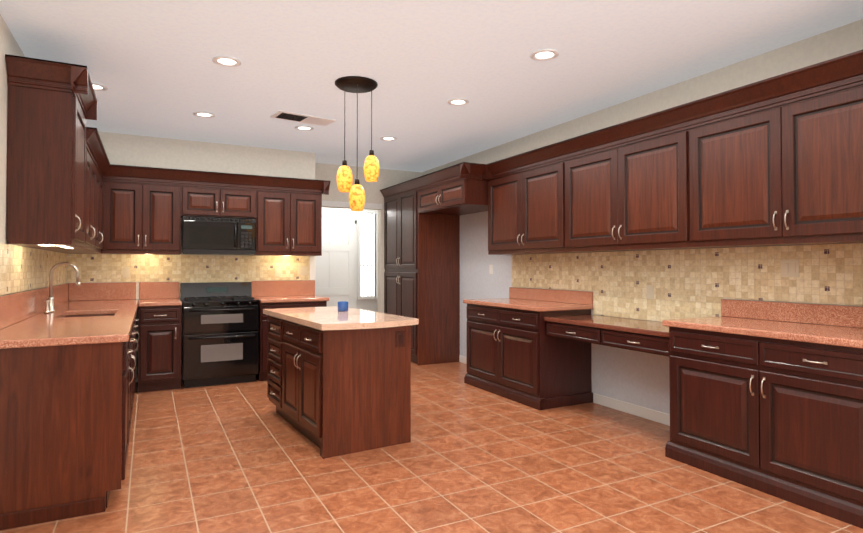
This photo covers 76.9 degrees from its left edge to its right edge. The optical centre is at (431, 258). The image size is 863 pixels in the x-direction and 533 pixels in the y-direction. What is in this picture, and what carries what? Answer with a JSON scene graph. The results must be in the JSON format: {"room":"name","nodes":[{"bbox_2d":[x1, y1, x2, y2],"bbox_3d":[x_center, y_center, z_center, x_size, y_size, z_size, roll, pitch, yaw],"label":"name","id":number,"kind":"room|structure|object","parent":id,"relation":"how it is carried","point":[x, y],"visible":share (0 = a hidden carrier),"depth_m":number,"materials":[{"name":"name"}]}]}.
{"room":"kitchen","nodes":[
{"label":"kitchen","id":0,"kind":"room"},
{"bbox_2d":[0,14,66,295],"bbox_3d":[-1.603,-0.077,1.269,0.120,2.750,10.260,0,-1,-28],"label":"wall","id":1,"kind":"structure","parent":0,"point":[8,44],"depth_m":3.27,"materials":[{"name":"paint"}]},
{"bbox_2d":[0,243,66,294],"bbox_3d":[-3.036,0.077,4.166,0.005,0.303,3.486,0,-1,-28],"label":"tile backsplash","id":2,"kind":"structure","parent":1,"relation":"attached to","point":[23,268],"depth_m":3.87,"materials":[{"name":"tile"}]},
{"bbox_2d":[0,283,67,329],"bbox_3d":[-3.026,0.328,4.162,0.025,0.189,3.556,0,-1,-28],"label":"backsplash","id":3,"kind":"structure","parent":1,"relation":"attached to","point":[16,307],"depth_m":3.75,"materials":[{"name":"stone"}]},
{"bbox_2d":[6,74,88,245],"bbox_3d":[-2.597,-0.611,3.703,0.350,0.995,0.680,0,-1,-28],"label":"upper cabinet","id":4,"kind":"object","parent":1,"relation":"attached to","point":[58,163],"depth_m":3.41,"materials":[{"name":"brown wood"}]},
{"bbox_2d":[41,146,96,249],"bbox_3d":[-2.954,-0.490,4.387,0.350,0.775,0.863,0,-1,-28],"label":"upper cabinet","id":5,"kind":"object","parent":1,"relation":"attached to","point":[92,157],"depth_m":4.50,"materials":[{"name":"brown wood"}]},
{"bbox_2d":[61,250,96,253],"bbox_3d":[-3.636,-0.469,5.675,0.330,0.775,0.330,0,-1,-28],"label":"upper cabinet","id":6,"kind":"object","parent":1,"relation":"attached to","point":[62,251],"depth_m":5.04,"materials":[{"name":"brown wood"}]},
{"bbox_2d":[97,162,104,253],"bbox_3d":[-3.353,-0.478,5.152,0.350,0.775,0.863,0,-1,-28],"label":"upper cabinet","id":7,"kind":"object","parent":1,"relation":"attached to","point":[100,172],"depth_m":5.23,"materials":[{"name":"brown wood"}]},
{"bbox_2d":[80,131,315,381],"bbox_3d":[-2.708,0.004,6.410,2.670,2.750,0.120,0,-1,-28],"label":"wall","id":8,"kind":"structure","parent":0,"point":[121,149],"depth_m":6.37,"materials":[{"name":"paint"}]},
{"bbox_2d":[68,282,135,301],"bbox_3d":[-3.552,0.355,5.878,0.625,0.189,0.025,0,-1,-28],"label":"backsplash","id":9,"kind":"structure","parent":8,"relation":"attached to","point":[87,292],"depth_m":5.85,"materials":[{"name":"stone"}]},
{"bbox_2d":[101,172,180,251],"bbox_3d":[-3.149,-0.466,5.917,0.746,0.776,0.350,0,-1,-28],"label":"upper cabinet","id":10,"kind":"object","parent":8,"relation":"attached to","point":[146,210],"depth_m":5.76,"materials":[{"name":"brown wood"}]},
{"bbox_2d":[67,254,308,284],"bbox_3d":[-2.702,0.204,6.328,2.583,0.488,0.015,0,-1,-28],"label":"tile backsplash","id":11,"kind":"structure","parent":8,"relation":"attached to","point":[141,268],"depth_m":6.26,"materials":[{"name":"tile"}]},
{"bbox_2d":[181,180,256,219],"bbox_3d":[-2.464,-0.658,6.277,0.795,0.380,0.350,0,-1,-28],"label":"upper cabinet","id":12,"kind":"object","parent":8,"relation":"attached to","point":[199,198],"depth_m":6.11,"materials":[{"name":"brown wood"}]},
{"bbox_2d":[181,216,255,254],"bbox_3d":[-2.438,-0.249,6.221,0.760,0.410,0.444,0,-1,-28],"label":"microwave","id":13,"kind":"object","parent":12,"relation":"attached to","point":[215,236],"visible":1,"depth_m":6.06,"materials":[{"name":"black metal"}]},
{"bbox_2d":[252,184,324,255],"bbox_3d":[-1.766,-0.455,6.638,0.776,0.776,0.350,0,-1,-28],"label":"upper cabinet","id":14,"kind":"object","parent":8,"relation":"attached to","point":[289,220],"depth_m":6.48,"materials":[{"name":"brown wood"}]},
{"bbox_2d":[316,163,419,312],"bbox_3d":[-1.013,0.030,8.025,1.830,2.750,0.120,0,-1,-28],"label":"wall","id":15,"kind":"structure","parent":0,"point":[328,172],"depth_m":8.11,"materials":[{"name":"paint"}]},
{"bbox_2d":[315,219,356,308],"bbox_3d":[-1.698,0.374,9.256,0.915,2.100,0.111,0,-1,-28],"label":"hall door","id":16,"kind":"structure","parent":15,"relation":"in","point":[335,272],"depth_m":9.33,"materials":[{"name":"white"}]},
{"bbox_2d":[310,201,381,279],"bbox_3d":[-1.146,0.288,7.585,1.189,2.220,0.528,0,-1,-28],"label":"door trim","id":17,"kind":"structure","parent":15,"relation":"attached to","point":[324,203],"depth_m":7.75,"materials":[{"name":"white"}]},
{"bbox_2d":[357,210,377,299],"bbox_3d":[-1.129,-0.065,9.647,0.420,1.570,0.120,0,-1,-28],"label":"window","id":18,"kind":"structure","parent":15,"relation":"in","point":[367,261],"depth_m":9.68,"materials":[{"name":"white glass"}]},
{"bbox_2d":[0,362,862,532],"bbox_3d":[0.262,1.373,3.447,5.460,0.080,12.440,0,-1,-28],"label":"floor","id":19,"kind":"structure","parent":0,"point":[244,457],"depth_m":3.30,"materials":[{"name":"tile"}]},
{"bbox_2d":[0,342,131,529],"bbox_3d":[-2.078,0.886,3.028,0.666,0.880,0.645,0,-1,-28],"label":"base cabinet","id":20,"kind":"object","parent":19,"relation":"on","point":[67,376],"depth_m":2.77,"materials":[{"name":"brown wood"}]},
{"bbox_2d":[0,298,138,349],"bbox_3d":[-2.735,0.446,4.311,0.681,0.040,3.556,0,-1,-28],"label":"countertop","id":21,"kind":"structure","parent":20,"relation":"on","point":[113,320],"depth_m":3.28,"materials":[{"name":"stone"}]},
{"bbox_2d":[44,262,80,313],"bbox_3d":[-2.945,0.225,4.339,0.231,0.402,0.274,0,-1,-28],"label":"kitchen faucet","id":22,"kind":"object","parent":21,"relation":"on","point":[49,305],"visible":1,"depth_m":4.33,"materials":[{"name":"silver metal"}]},
{"bbox_2d":[64,314,87,317],"bbox_3d":[-2.671,0.549,4.232,0.394,0.192,0.704,0,-1,-28],"label":"sink","id":23,"kind":"object","parent":21,"relation":"in","point":[65,315],"depth_m":4.38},
{"bbox_2d":[132,326,135,410],"bbox_3d":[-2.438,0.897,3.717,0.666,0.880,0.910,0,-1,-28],"label":"base cabinet","id":24,"kind":"object","parent":19,"relation":"on","point":[133,327],"depth_m":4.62,"materials":[{"name":"brown wood"}]},
{"bbox_2d":[136,310,138,349],"bbox_3d":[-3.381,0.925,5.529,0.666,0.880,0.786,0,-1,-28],"label":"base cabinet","id":25,"kind":"object","parent":19,"relation":"on","point":[136,310],"depth_m":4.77,"materials":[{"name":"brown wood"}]},
{"bbox_2d":[138,282,181,391],"bbox_3d":[-2.921,0.815,5.838,0.400,1.110,0.666,0,-1,-28],"label":"base cabinet","id":26,"kind":"object","parent":19,"relation":"on","point":[159,332],"visible":1,"depth_m":5.59,"materials":[{"name":"brown wood"}]},
{"bbox_2d":[180,282,258,387],"bbox_3d":[-2.386,0.825,6.102,0.773,1.100,0.672,0,-1,-28],"label":"range","id":27,"kind":"object","parent":19,"relation":"on","point":[219,331],"visible":0.98,"depth_m":5.88,"materials":[{"name":"black metal"}]},
{"bbox_2d":[251,280,328,380],"bbox_3d":[-1.692,0.825,6.478,0.783,1.110,0.666,0,-1,-28],"label":"base cabinet","id":28,"kind":"object","parent":19,"relation":"on","point":[277,294],"visible":0.27,"depth_m":6.33,"materials":[{"name":"stone"}]},
{"bbox_2d":[266,314,410,458],"bbox_3d":[-0.803,0.915,4.394,0.812,0.864,1.430,0,-1,-28],"label":"kitchen island","id":29,"kind":"object","parent":19,"relation":"on","point":[338,383],"depth_m":3.83,"materials":[{"name":"brown wood"}]},
{"bbox_2d":[263,306,418,333],"bbox_3d":[-0.786,0.462,4.360,0.828,0.040,1.602,0,-1,-28],"label":"island countertop","id":30,"kind":"structure","parent":29,"relation":"on","point":[311,319],"depth_m":3.97,"materials":[{"name":"stone"}]},
{"bbox_2d":[338,301,347,310],"bbox_3d":[-0.750,0.405,4.604,0.090,0.080,0.090,0,-1,-28],"label":"jar","id":31,"kind":"object","parent":30,"relation":"on","point":[342,305],"visible":1,"depth_m":4.57,"materials":[{"name":"blue glass"}]},
{"bbox_2d":[380,162,488,365],"bbox_3d":[0.103,0.178,7.138,0.701,2.425,2.420,0,-1,-28],"label":"tall cabinet","id":32,"kind":"object","parent":19,"relation":"on","point":[423,213],"visible":0.96,"depth_m":7.21,"materials":[{"name":"brown wood"}]},
{"bbox_2d":[464,303,592,409],"bbox_3d":[0.947,0.926,5.576,0.636,0.880,1.260,0,-1,-28],"label":"base cabinet","id":33,"kind":"object","parent":19,"relation":"on","point":[515,353],"depth_m":5.11,"materials":[{"name":"brown wood"}]},
{"bbox_2d":[463,299,592,310],"bbox_3d":[0.940,0.466,5.580,0.651,0.040,1.320,0,-1,-28],"label":"countertop","id":34,"kind":"structure","parent":33,"relation":"on","point":[515,304],"depth_m":5.21,"materials":[{"name":"stone"}]},
{"bbox_2d":[666,327,862,528],"bbox_3d":[2.156,0.889,3.256,0.636,0.880,1.234,0,-1,-28],"label":"base cabinet","id":35,"kind":"object","parent":19,"relation":"on","point":[766,397],"depth_m":3.04,"materials":[{"name":"brown wood"}]},
{"bbox_2d":[662,315,862,350],"bbox_3d":[2.142,0.429,3.273,0.651,0.040,1.264,0,-1,-28],"label":"countertop","id":36,"kind":"structure","parent":35,"relation":"on","point":[724,324],"depth_m":3.17,"materials":[{"name":"stone"}]},
{"bbox_2d":[0,0,862,171],"bbox_3d":[0.262,-1.467,3.492,5.460,0.100,12.440,0,-1,-28],"label":"ceiling","id":37,"kind":"structure","parent":0,"point":[154,68],"depth_m":3.83,"materials":[{"name":"paint"}]},
{"bbox_2d":[92,83,107,90],"bbox_3d":[-2.741,-1.396,4.407,0.195,0.012,0.195,0,-1,23],"label":"recessed light","id":38,"kind":"object","parent":37,"relation":"in","point":[98,87],"depth_m":4.43,"materials":[{"name":"white"}]},
{"bbox_2d":[193,111,214,117],"bbox_3d":[-2.182,-1.383,5.217,0.195,0.012,0.195,1,-1,-34],"label":"recessed light","id":39,"kind":"object","parent":37,"relation":"in","point":[200,113],"depth_m":5.22,"materials":[{"name":"white"}]},
{"bbox_2d":[212,56,240,66],"bbox_3d":[-1.458,-1.404,3.869,0.195,0.012,0.195,1,-1,-34],"label":"recessed light","id":40,"kind":"object","parent":37,"relation":"in","point":[227,61],"depth_m":3.87,"materials":[{"name":"white"}]},
{"bbox_2d":[270,110,335,125],"bbox_3d":[-1.263,-1.379,5.357,0.580,0.016,0.260,1,-1,-36],"label":"ceiling vent","id":41,"kind":"object","parent":37,"relation":"in","point":[298,117],"visible":0.98,"depth_m":5.32,"materials":[{"name":"white metal"}]},
{"bbox_2d":[295,125,313,130],"bbox_3d":[-1.341,-1.375,5.723,0.195,0.012,0.195,0,-1,23],"label":"recessed light","id":42,"kind":"object","parent":37,"relation":"in","point":[302,127],"depth_m":5.72,"materials":[{"name":"white"}]},
{"bbox_2d":[335,76,379,210],"bbox_3d":[-0.596,-0.888,4.344,0.354,1.029,0.340,0,-1,-28],"label":"pendant light","id":43,"kind":"object","parent":37,"relation":"hanging from","point":[357,85],"visible":1,"depth_m":4.28,"materials":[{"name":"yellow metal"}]},
{"bbox_2d":[380,136,396,140],"bbox_3d":[-0.490,-1.367,6.189,0.195,0.012,0.195,1,-1,-34],"label":"recessed light","id":44,"kind":"object","parent":37,"relation":"in","point":[387,138],"depth_m":6.19,"materials":[{"name":"white"}]},
{"bbox_2d":[447,98,468,105],"bbox_3d":[0.235,-1.389,4.819,0.195,0.012,0.195,0,-1,23],"label":"recessed light","id":45,"kind":"object","parent":37,"relation":"in","point":[457,101],"depth_m":4.81,"materials":[{"name":"white"}]},
{"bbox_2d":[530,49,558,60],"bbox_3d":[0.781,-1.406,3.750,0.195,0.012,0.195,1,-1,-34],"label":"recessed light","id":46,"kind":"object","parent":37,"relation":"in","point":[538,55],"depth_m":3.75,"materials":[{"name":"white"}]},
{"bbox_2d":[420,19,862,413],"bbox_3d":[2.389,-0.039,3.647,0.123,2.750,10.790,0,-1,-28],"label":"wall","id":47,"kind":"structure","parent":0,"point":[634,378],"depth_m":4.78,"materials":[{"name":"paint"}]},
{"bbox_2d":[459,355,466,363],"bbox_3d":[0.649,1.341,6.817,0.012,0.090,1.160,0,-1,-28],"label":"baseboard","id":48,"kind":"structure","parent":47,"relation":"attached to","point":[463,359],"depth_m":7.23,"materials":[{"name":"white"}]},
{"bbox_2d":[489,265,492,273],"bbox_3d":[0.732,0.134,6.678,0.010,0.114,0.070,0,-1,-28],"label":"light switch","id":49,"kind":"object","parent":47,"relation":"attached to","point":[490,269],"visible":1,"depth_m":6.67,"materials":[{"name":"white plastic"}]},
{"bbox_2d":[486,166,529,253],"bbox_3d":[0.930,-0.511,5.944,0.346,0.865,0.639,0,-1,-28],"label":"upper cabinet","id":50,"kind":"object","parent":47,"relation":"attached to","point":[503,184],"depth_m":5.87,"materials":[{"name":"brown wood"}]},
{"bbox_2d":[518,154,561,253],"bbox_3d":[1.225,-0.520,5.377,0.346,0.865,0.640,0,-1,-28],"label":"upper cabinet","id":51,"kind":"object","parent":47,"relation":"attached to","point":[540,182],"depth_m":5.31,"materials":[{"name":"brown wood"}]},
{"bbox_2d":[507,287,592,302],"bbox_3d":[1.218,0.385,5.726,0.025,0.123,1.320,0,-1,-28],"label":"backsplash","id":52,"kind":"structure","parent":47,"relation":"attached to","point":[514,293],"depth_m":5.62,"materials":[{"name":"stone"}]},
{"bbox_2d":[562,138,617,249],"bbox_3d":[1.523,-0.529,4.805,0.346,0.865,0.650,0,-1,-28],"label":"upper cabinet","id":53,"kind":"object","parent":47,"relation":"attached to","point":[588,172],"depth_m":4.73,"materials":[{"name":"brown wood"}]},
{"bbox_2d":[544,314,668,356],"bbox_3d":[1.569,0.603,4.422,0.590,0.170,1.360,0,-1,-28],"label":"desk","id":54,"kind":"object","parent":47,"relation":"attached to","point":[647,336],"visible":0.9,"depth_m":4.27,"materials":[{"name":"wood"}]},
{"bbox_2d":[593,393,669,425],"bbox_3d":[1.833,1.305,4.544,0.012,0.090,1.310,0,-1,-28],"label":"baseboard","id":55,"kind":"structure","parent":47,"relation":"attached to","point":[644,412],"depth_m":4.70,"materials":[{"name":"white"}]},
{"bbox_2d":[614,122,685,249],"bbox_3d":[1.824,-0.538,4.229,0.346,0.865,0.650,0,-1,-28],"label":"upper cabinet","id":56,"kind":"object","parent":47,"relation":"attached to","point":[650,165],"depth_m":4.15,"materials":[{"name":"brown wood"}]},
{"bbox_2d":[512,243,862,321],"bbox_3d":[1.822,0.225,4.577,0.015,0.586,3.866,0,-1,-28],"label":"tile backsplash","id":57,"kind":"structure","parent":47,"relation":"attached to","point":[657,285],"depth_m":4.18,"materials":[{"name":"tile"}]},
{"bbox_2d":[682,94,777,245],"bbox_3d":[2.123,-0.547,3.655,0.346,0.865,0.644,0,-1,-28],"label":"upper cabinet","id":58,"kind":"object","parent":47,"relation":"attached to","point":[777,160],"depth_m":3.56,"materials":[{"name":"brown wood"}]},
{"bbox_2d":[722,299,862,326],"bbox_3d":[2.420,0.349,3.419,0.025,0.123,1.264,0,-1,-28],"label":"backsplash","id":59,"kind":"structure","parent":47,"relation":"attached to","point":[836,315],"depth_m":3.51,"materials":[{"name":"stone"}]},
{"bbox_2d":[778,70,862,241],"bbox_3d":[2.420,-0.556,3.085,0.346,0.865,0.643,0,-1,-28],"label":"upper cabinet","id":60,"kind":"object","parent":47,"relation":"attached to","point":[820,125],"depth_m":3.09,"materials":[{"name":"brown wood"}]}
]}

